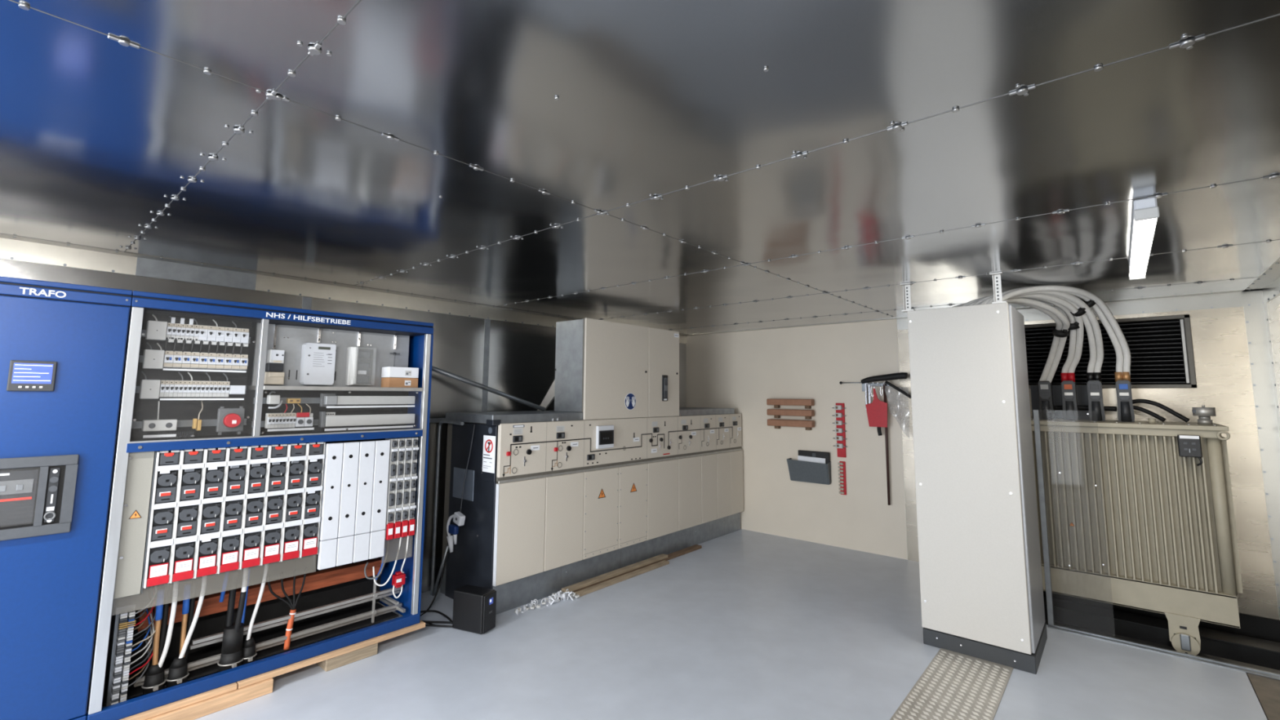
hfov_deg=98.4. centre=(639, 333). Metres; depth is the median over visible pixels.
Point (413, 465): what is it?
switch
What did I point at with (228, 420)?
button
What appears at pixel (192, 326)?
circuit breaker
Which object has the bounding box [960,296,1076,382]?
cable
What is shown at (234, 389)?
cover
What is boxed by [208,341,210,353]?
jumper wire
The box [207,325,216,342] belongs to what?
circuit breaker
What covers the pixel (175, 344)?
jumper wire
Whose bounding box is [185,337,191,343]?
shield
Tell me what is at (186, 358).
residual current breaker
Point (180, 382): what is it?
circuit breaker
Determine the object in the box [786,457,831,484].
document tray
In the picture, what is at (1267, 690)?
floor plate
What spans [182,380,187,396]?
circuit breaker
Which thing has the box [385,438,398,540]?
switch
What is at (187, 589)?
strip
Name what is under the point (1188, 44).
bolts
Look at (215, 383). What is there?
circuit breaker
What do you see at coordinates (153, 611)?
wire
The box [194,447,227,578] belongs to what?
switch
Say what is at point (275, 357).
switch
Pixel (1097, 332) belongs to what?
cable
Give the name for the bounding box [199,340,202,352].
jumper wire
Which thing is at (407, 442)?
switch
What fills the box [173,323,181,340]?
circuit breaker
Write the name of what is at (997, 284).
bracket
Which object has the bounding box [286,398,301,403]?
terminal
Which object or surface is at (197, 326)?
circuit breaker
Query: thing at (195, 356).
residual current breaker
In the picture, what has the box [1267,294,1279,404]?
wall
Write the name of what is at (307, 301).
trim
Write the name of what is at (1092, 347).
cable
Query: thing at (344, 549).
cover
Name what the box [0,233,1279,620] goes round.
trim
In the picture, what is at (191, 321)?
flag
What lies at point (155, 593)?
wire
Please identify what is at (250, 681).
plank
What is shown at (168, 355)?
residual current breaker
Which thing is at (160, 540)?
switch
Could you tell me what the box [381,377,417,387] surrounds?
carton
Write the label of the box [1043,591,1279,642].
floor
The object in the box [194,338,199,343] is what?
shield
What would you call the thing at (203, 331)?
circuit breaker
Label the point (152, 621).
wire
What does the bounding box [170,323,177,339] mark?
circuit breaker
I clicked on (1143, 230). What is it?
diffuser
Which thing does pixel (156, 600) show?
wire
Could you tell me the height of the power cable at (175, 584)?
0.504 m
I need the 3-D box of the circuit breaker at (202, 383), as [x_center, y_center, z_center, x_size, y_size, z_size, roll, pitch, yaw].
[-2.412,0.304,3.044,0.063,0.088,0.018,-5,-8,40]
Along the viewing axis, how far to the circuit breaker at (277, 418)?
3.29 m
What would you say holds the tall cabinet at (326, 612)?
on the block
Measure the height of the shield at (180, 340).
0.028 m
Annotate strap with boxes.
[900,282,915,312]
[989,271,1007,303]
[1052,326,1069,337]
[1067,321,1079,329]
[1070,307,1086,316]
[1080,298,1096,307]
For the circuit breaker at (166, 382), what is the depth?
2.92 m
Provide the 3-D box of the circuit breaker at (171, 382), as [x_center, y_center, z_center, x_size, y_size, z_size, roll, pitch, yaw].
[-2.498,0.292,2.945,0.063,0.088,0.018,-5,-8,40]
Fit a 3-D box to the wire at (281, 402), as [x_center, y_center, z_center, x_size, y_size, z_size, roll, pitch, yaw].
[-2.172,0.422,3.303,0.026,0.051,0.088,-2,-7,19]
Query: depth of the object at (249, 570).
3.19 m
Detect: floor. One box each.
[86,528,1266,719]
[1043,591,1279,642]
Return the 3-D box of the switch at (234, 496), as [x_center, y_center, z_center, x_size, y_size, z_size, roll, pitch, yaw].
[-2.084,0.929,2.908,0.398,0.689,0.099,-5,-8,40]
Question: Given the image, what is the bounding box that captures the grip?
[876,426,882,435]
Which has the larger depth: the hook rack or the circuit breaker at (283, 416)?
the hook rack
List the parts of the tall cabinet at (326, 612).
post, blanking plate, label strip, label strip, label strip, din rail, rail, post, rail, label strip, meter plate, label strip, label strip, panel, post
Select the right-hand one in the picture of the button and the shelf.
the shelf
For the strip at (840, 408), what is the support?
attached to the wall at (740, 371)
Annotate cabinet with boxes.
[0,275,137,719]
[86,290,433,719]
[537,317,679,419]
[906,302,1047,674]
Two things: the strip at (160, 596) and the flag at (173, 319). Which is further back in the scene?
the flag at (173, 319)
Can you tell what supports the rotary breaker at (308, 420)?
attached to the tall cabinet at (326, 612)
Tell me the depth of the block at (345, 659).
3.38 m
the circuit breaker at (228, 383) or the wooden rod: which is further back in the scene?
the wooden rod
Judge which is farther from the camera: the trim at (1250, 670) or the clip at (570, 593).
the clip at (570, 593)
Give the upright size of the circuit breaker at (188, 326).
0.088 m
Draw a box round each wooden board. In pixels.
[561,553,667,592]
[570,544,702,595]
[574,560,669,596]
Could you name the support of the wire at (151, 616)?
attached to the strip at (120, 660)
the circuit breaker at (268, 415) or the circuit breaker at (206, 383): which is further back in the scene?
the circuit breaker at (268, 415)
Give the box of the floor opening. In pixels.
[1043,595,1279,670]
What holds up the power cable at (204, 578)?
in the tall cabinet at (326, 612)
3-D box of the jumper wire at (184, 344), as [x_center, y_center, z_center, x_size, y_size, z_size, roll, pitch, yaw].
[-2.466,0.063,2.989,0.010,0.074,0.013,5,-8,-34]
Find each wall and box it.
[0,258,686,604]
[685,306,1279,620]
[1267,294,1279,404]
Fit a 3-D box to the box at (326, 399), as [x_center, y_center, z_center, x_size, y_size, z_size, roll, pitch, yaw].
[-1.987,0.423,3.530,0.070,0.085,0.083,-5,-8,40]
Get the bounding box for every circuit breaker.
[159,380,165,396]
[163,380,169,396]
[165,322,172,339]
[168,380,174,396]
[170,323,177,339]
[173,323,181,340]
[173,380,178,396]
[177,380,183,396]
[179,324,186,340]
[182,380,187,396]
[184,324,190,340]
[186,380,192,396]
[189,324,195,340]
[191,324,199,341]
[191,380,196,396]
[195,380,200,396]
[197,324,208,341]
[199,381,204,396]
[204,381,209,396]
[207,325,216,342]
[208,381,213,396]
[212,381,217,396]
[215,326,225,342]
[216,381,222,396]
[220,381,226,396]
[223,327,233,342]
[224,381,230,396]
[231,327,241,343]
[240,328,248,343]
[264,413,271,428]
[270,413,275,428]
[273,413,279,428]
[277,413,282,427]
[280,413,285,427]
[284,413,289,427]
[288,413,293,427]
[291,413,296,427]
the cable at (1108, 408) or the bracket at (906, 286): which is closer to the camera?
the bracket at (906, 286)
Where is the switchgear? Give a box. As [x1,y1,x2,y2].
[440,407,743,614]
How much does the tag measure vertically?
0.400 m
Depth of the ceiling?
1.82 m
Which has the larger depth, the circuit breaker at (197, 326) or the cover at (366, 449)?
the cover at (366, 449)
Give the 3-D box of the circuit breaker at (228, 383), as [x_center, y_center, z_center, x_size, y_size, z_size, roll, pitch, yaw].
[-2.338,0.314,3.129,0.063,0.088,0.018,-5,-8,40]
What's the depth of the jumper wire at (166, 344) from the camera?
2.93 m
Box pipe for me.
[430,419,464,595]
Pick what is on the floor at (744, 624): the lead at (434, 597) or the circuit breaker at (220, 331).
the lead at (434, 597)
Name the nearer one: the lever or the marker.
the marker
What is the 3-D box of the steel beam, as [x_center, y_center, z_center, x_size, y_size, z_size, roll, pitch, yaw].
[3.373,2.243,3.924,2.000,0.164,0.140,-5,-8,40]
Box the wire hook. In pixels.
[871,385,883,397]
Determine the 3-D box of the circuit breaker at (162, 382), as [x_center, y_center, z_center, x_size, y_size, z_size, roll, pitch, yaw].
[-2.522,0.289,2.916,0.063,0.088,0.018,-5,-8,40]
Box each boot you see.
[141,663,166,694]
[165,656,189,687]
[217,622,244,671]
[242,636,257,665]
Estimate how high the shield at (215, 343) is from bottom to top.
0.028 m
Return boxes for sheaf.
[797,455,826,463]
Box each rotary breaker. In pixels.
[294,417,304,426]
[304,413,313,426]
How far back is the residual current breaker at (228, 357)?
3.13 m
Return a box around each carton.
[381,366,418,377]
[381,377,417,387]
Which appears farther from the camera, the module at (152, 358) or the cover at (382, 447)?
the cover at (382, 447)
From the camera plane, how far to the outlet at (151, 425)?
2.86 m
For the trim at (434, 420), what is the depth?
4.76 m
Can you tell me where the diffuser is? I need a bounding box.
[1129,217,1157,278]
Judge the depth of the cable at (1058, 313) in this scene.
4.21 m
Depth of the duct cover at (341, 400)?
3.73 m
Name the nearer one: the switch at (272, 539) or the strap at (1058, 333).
the switch at (272, 539)
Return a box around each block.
[145,678,273,719]
[315,643,377,671]
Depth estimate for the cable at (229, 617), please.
3.14 m
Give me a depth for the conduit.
4.90 m
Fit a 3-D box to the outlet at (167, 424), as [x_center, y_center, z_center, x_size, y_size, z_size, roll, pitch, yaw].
[-2.478,0.482,2.910,0.003,0.028,0.028,-5,-8,40]
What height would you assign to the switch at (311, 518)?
0.679 m
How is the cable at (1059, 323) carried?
attached to the transformer
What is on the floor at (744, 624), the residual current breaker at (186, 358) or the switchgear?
the switchgear
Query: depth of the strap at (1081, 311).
4.17 m
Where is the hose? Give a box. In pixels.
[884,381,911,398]
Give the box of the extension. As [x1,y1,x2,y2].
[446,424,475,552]
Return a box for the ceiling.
[0,0,1279,334]
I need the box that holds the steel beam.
[1044,619,1279,674]
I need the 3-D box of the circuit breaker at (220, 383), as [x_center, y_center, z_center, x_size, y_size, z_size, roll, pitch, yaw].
[-2.363,0.310,3.100,0.063,0.088,0.018,-5,-8,40]
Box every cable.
[158,581,178,667]
[158,582,170,662]
[178,575,207,658]
[185,577,196,661]
[225,572,238,626]
[234,567,248,632]
[246,563,268,639]
[266,567,306,649]
[953,302,1062,381]
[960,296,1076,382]
[967,293,1083,382]
[973,293,1096,382]
[979,291,1103,382]
[986,285,1123,382]
[1002,285,1130,382]
[1004,297,1070,382]
[1053,405,1116,411]
[1132,399,1189,422]
[1133,405,1165,422]
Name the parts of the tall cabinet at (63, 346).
breaker frame, rail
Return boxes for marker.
[296,412,309,417]
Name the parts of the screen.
post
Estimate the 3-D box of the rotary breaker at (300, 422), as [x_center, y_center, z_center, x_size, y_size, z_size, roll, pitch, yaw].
[-2.090,0.529,3.393,0.058,0.080,0.046,-5,-8,40]
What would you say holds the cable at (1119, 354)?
attached to the transformer
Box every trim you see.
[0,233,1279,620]
[302,296,490,412]
[429,417,445,422]
[1047,624,1279,679]
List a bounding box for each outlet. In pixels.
[148,422,155,428]
[165,422,172,427]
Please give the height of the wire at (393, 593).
0.101 m
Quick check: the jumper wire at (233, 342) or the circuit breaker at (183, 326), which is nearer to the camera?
the circuit breaker at (183, 326)
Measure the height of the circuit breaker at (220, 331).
0.088 m
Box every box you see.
[319,393,337,406]
[391,570,406,587]
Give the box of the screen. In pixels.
[1032,409,1104,625]
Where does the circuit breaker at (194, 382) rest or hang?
attached to the tall cabinet at (326, 612)
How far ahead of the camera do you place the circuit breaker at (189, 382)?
2.99 m
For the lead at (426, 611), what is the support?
on the floor at (744, 624)
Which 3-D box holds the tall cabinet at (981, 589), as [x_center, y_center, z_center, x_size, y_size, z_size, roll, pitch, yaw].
[2.358,0.967,3.883,0.625,2.258,0.668,-5,-8,40]
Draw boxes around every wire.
[128,631,151,680]
[128,637,150,686]
[128,652,152,675]
[129,620,152,664]
[129,622,153,670]
[130,609,154,657]
[131,605,150,651]
[132,595,155,640]
[132,600,156,646]
[133,586,152,630]
[133,598,156,636]
[134,585,156,613]
[134,586,153,619]
[135,586,155,625]
[157,400,159,419]
[164,337,167,351]
[173,337,176,351]
[182,338,185,351]
[191,339,194,352]
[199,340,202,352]
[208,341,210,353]
[216,341,218,353]
[231,342,235,354]
[268,400,282,408]
[364,539,389,579]
[372,537,401,586]
[392,584,403,598]
[400,535,408,573]
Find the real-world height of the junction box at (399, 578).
0.102 m
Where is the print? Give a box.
[312,352,332,366]
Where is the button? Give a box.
[216,406,244,435]
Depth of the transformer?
3.93 m
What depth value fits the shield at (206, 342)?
3.06 m
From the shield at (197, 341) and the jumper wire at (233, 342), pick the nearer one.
the shield at (197, 341)
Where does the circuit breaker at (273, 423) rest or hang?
attached to the tall cabinet at (326, 612)
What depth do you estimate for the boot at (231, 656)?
3.08 m
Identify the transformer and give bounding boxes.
[1030,380,1242,655]
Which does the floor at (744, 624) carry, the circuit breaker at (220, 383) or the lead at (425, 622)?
the lead at (425, 622)
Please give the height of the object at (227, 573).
0.183 m
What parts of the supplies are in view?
panel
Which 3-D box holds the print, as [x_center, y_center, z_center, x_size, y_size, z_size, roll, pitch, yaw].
[-2.032,0.167,3.542,0.001,0.086,0.110,-5,-8,40]
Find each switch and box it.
[142,449,182,588]
[169,448,205,583]
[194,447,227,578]
[217,445,249,573]
[239,444,269,569]
[260,444,288,565]
[263,349,284,384]
[280,442,307,561]
[299,441,325,557]
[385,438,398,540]
[392,437,405,538]
[400,437,412,537]
[407,436,418,535]
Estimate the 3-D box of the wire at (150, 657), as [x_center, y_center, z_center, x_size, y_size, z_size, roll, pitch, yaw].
[-2.546,1.625,2.851,0.058,0.166,0.189,3,-7,-19]
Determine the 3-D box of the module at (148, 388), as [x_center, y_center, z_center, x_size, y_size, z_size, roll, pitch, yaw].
[-2.546,0.288,2.872,0.036,0.098,0.075,-5,-8,40]
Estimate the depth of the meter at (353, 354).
3.73 m
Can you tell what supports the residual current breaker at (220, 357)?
attached to the tall cabinet at (326, 612)
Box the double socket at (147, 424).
[141,419,177,431]
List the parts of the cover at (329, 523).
panel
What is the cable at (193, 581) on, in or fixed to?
attached to the tall cabinet at (326, 612)
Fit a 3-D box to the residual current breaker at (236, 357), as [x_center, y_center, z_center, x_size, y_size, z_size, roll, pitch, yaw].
[-2.318,0.161,3.167,0.063,0.088,0.036,-5,-8,40]
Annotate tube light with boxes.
[1128,197,1159,279]
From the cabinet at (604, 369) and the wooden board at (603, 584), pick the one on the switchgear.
the cabinet at (604, 369)
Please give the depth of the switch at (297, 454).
3.12 m
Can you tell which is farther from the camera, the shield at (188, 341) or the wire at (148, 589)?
the shield at (188, 341)
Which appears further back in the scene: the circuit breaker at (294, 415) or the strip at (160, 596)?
the circuit breaker at (294, 415)
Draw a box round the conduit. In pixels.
[431,365,545,411]
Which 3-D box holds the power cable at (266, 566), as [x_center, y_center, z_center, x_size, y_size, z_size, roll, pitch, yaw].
[-2.204,1.544,3.189,0.111,0.503,0.033,-1,-6,10]
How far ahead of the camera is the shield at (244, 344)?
3.20 m
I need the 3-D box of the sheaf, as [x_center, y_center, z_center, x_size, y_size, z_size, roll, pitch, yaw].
[1.953,1.533,6.294,0.332,0.265,0.017,-5,-8,40]
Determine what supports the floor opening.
in the floor at (1258, 627)
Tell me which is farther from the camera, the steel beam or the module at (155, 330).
the steel beam
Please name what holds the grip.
attached to the tag
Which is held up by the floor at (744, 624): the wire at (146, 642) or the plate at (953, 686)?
the plate at (953, 686)
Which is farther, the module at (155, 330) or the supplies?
the supplies
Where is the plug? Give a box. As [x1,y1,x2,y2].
[266,391,279,404]
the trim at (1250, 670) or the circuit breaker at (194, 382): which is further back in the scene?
the trim at (1250, 670)
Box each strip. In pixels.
[106,603,135,706]
[151,588,164,665]
[179,583,191,657]
[831,403,847,457]
[837,461,846,495]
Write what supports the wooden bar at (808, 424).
attached to the wall at (740, 371)
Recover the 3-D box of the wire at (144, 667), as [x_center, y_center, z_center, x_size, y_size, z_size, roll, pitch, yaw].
[-2.553,1.650,2.844,0.053,0.166,0.183,3,-7,-23]
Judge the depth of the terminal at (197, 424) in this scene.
3.01 m
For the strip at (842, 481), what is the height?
0.360 m
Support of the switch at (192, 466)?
attached to the tall cabinet at (326, 612)
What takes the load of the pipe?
on the floor at (744, 624)
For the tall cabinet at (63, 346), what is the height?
2.052 m
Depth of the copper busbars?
3.51 m
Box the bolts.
[8,0,1279,330]
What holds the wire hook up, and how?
hanging from the hook rack
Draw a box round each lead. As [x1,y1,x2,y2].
[420,551,453,627]
[420,609,452,623]
[422,621,438,626]
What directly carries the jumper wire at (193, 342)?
attached to the residual current breaker at (195, 356)
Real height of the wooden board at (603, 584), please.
0.026 m
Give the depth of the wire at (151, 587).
2.86 m
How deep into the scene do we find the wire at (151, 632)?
2.84 m
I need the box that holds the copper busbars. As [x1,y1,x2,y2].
[136,558,382,631]
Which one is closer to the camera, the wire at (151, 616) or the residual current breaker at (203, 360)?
the wire at (151, 616)
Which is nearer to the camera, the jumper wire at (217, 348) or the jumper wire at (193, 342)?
the jumper wire at (193, 342)
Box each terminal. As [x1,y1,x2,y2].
[191,400,203,431]
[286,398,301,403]
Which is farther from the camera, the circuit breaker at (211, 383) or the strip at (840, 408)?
the strip at (840, 408)
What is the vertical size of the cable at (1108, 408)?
0.044 m
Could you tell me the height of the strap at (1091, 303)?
0.111 m
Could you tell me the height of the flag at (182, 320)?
0.033 m
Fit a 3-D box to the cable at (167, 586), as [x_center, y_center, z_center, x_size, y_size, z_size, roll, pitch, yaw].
[-2.513,1.557,2.908,0.034,0.511,0.038,-5,-8,40]
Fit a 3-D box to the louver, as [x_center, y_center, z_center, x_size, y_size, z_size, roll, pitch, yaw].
[3.865,0.188,4.887,1.450,0.585,0.105,-5,-8,40]
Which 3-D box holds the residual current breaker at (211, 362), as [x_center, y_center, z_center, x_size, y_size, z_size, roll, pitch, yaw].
[-2.391,0.151,3.083,0.063,0.088,0.036,-5,-8,40]
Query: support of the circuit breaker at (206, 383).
attached to the tall cabinet at (326, 612)
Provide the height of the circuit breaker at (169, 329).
0.088 m
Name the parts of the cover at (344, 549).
panel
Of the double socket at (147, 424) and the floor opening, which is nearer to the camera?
the double socket at (147, 424)
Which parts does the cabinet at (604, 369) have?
door, door, handle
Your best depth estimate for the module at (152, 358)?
2.88 m
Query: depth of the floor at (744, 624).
3.42 m
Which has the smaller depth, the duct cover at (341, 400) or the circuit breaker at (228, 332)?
the circuit breaker at (228, 332)
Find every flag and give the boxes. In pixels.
[170,317,175,324]
[180,318,184,324]
[189,318,193,324]
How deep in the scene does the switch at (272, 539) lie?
3.03 m
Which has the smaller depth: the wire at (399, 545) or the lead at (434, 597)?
the wire at (399, 545)
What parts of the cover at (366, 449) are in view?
panel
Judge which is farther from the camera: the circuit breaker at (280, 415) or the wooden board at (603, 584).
the wooden board at (603, 584)
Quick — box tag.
[865,388,887,426]
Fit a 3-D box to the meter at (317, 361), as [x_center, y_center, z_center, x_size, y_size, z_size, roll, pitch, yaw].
[-2.063,0.196,3.555,0.072,0.262,0.191,-5,-8,40]
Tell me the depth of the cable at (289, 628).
3.36 m
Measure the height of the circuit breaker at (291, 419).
0.088 m
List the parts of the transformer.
plate, lid, tank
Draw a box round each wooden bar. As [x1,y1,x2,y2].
[766,399,813,408]
[766,408,814,419]
[767,418,814,430]
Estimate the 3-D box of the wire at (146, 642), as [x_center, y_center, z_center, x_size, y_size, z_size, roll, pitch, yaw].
[-2.554,1.681,2.839,0.052,0.166,0.182,3,-7,-23]
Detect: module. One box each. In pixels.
[138,379,160,398]
[142,349,164,368]
[145,320,167,340]
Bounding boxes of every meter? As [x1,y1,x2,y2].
[298,342,336,385]
[345,346,373,385]
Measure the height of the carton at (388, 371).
0.072 m
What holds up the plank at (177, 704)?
on the block at (197, 710)
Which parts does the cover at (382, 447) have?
panel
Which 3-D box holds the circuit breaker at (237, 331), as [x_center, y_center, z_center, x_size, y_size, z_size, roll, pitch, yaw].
[-2.322,0.011,3.178,0.063,0.088,0.038,-5,-8,40]
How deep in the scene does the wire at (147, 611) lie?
2.86 m
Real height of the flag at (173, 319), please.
0.033 m
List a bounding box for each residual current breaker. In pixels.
[163,351,173,367]
[172,351,182,368]
[180,351,191,368]
[189,351,199,368]
[197,352,208,368]
[206,352,216,368]
[214,353,224,368]
[222,353,232,369]
[231,354,240,369]
[239,354,248,369]
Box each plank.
[119,682,237,719]
[235,619,425,688]
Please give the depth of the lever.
5.72 m
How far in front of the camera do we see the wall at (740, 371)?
6.03 m
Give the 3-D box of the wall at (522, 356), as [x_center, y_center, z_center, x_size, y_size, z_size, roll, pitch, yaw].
[-2.269,0.872,4.256,0.080,2.470,8.800,-5,-8,40]
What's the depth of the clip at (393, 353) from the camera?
3.94 m
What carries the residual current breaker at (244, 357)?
attached to the tall cabinet at (326, 612)
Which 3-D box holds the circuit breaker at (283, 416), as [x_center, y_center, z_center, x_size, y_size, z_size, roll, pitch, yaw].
[-2.150,0.522,3.328,0.063,0.088,0.018,-5,-8,40]
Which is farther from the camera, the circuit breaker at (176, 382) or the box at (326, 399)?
the box at (326, 399)
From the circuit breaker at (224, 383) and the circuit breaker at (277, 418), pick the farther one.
the circuit breaker at (277, 418)
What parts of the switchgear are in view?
name plate, panel, red knob, compartment door, lock knob, compartment door, lock knob, compartment door, seam rail, rating plate, compartment door, compartment door, compartment door, compartment door, compartment door, compartment door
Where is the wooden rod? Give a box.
[883,383,890,505]
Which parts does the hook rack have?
rail, bracket arm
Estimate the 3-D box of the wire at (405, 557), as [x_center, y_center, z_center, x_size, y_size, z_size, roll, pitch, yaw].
[-1.614,1.506,3.788,0.030,0.285,0.092,5,-8,-36]
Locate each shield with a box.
[167,337,173,342]
[176,337,182,342]
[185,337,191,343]
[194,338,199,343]
[202,339,208,344]
[210,341,217,345]
[242,342,248,346]
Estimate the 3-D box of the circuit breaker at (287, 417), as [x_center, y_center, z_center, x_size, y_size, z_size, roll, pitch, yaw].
[-2.138,0.524,3.341,0.063,0.088,0.018,-5,-8,40]
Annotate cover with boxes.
[229,385,245,394]
[317,442,343,569]
[324,413,414,426]
[335,441,359,566]
[336,395,415,404]
[352,440,375,562]
[368,440,390,559]
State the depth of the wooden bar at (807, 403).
6.46 m
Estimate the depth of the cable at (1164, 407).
4.24 m
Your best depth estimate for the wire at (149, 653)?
2.83 m
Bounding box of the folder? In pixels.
[798,449,831,480]
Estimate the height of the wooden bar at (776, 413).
0.107 m
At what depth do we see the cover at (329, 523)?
3.38 m
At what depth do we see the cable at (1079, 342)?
4.25 m
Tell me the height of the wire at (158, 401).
0.101 m
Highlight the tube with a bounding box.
[431,544,448,595]
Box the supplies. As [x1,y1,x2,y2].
[452,584,496,634]
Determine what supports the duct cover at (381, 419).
attached to the tall cabinet at (326, 612)
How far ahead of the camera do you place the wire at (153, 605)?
2.86 m
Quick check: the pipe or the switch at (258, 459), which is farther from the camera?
the pipe
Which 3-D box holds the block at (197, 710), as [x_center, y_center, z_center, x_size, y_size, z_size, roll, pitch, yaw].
[-2.525,1.895,2.600,0.145,0.070,1.350,-5,-8,40]
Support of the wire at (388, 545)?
hanging from the switch at (393, 442)
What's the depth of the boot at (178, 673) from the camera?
2.91 m
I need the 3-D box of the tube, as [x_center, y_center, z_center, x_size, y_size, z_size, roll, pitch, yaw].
[-1.630,1.937,4.523,0.184,0.429,0.023,-4,-8,33]
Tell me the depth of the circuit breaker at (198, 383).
3.02 m
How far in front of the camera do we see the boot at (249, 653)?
3.15 m
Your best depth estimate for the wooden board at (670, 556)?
5.62 m
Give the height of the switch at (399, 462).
0.653 m
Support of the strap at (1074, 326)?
attached to the cable at (1079, 342)
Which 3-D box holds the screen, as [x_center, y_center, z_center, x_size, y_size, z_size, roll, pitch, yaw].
[3.116,1.330,3.986,0.372,1.542,0.030,-5,-8,40]
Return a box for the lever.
[860,372,907,383]
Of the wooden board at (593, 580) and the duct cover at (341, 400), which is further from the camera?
the wooden board at (593, 580)
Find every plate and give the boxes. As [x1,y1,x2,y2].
[889,648,1013,719]
[1246,672,1279,719]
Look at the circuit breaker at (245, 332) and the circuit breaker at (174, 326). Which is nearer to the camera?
the circuit breaker at (174, 326)
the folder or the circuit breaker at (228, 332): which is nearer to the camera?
the circuit breaker at (228, 332)
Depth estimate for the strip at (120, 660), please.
2.72 m
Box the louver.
[1024,314,1196,388]
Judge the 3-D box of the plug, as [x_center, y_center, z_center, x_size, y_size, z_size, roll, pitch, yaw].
[-2.187,0.382,3.300,0.050,0.076,0.058,-5,-8,40]
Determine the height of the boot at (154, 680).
0.130 m
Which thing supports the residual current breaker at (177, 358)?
attached to the tall cabinet at (326, 612)
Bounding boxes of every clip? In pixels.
[390,351,399,366]
[568,591,573,599]
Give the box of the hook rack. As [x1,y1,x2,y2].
[839,381,889,409]
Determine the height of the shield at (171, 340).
0.028 m
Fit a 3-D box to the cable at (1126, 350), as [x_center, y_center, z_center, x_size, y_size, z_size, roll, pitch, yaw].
[3.143,0.001,4.067,1.460,0.691,0.163,2,-7,-19]
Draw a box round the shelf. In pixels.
[246,385,423,391]

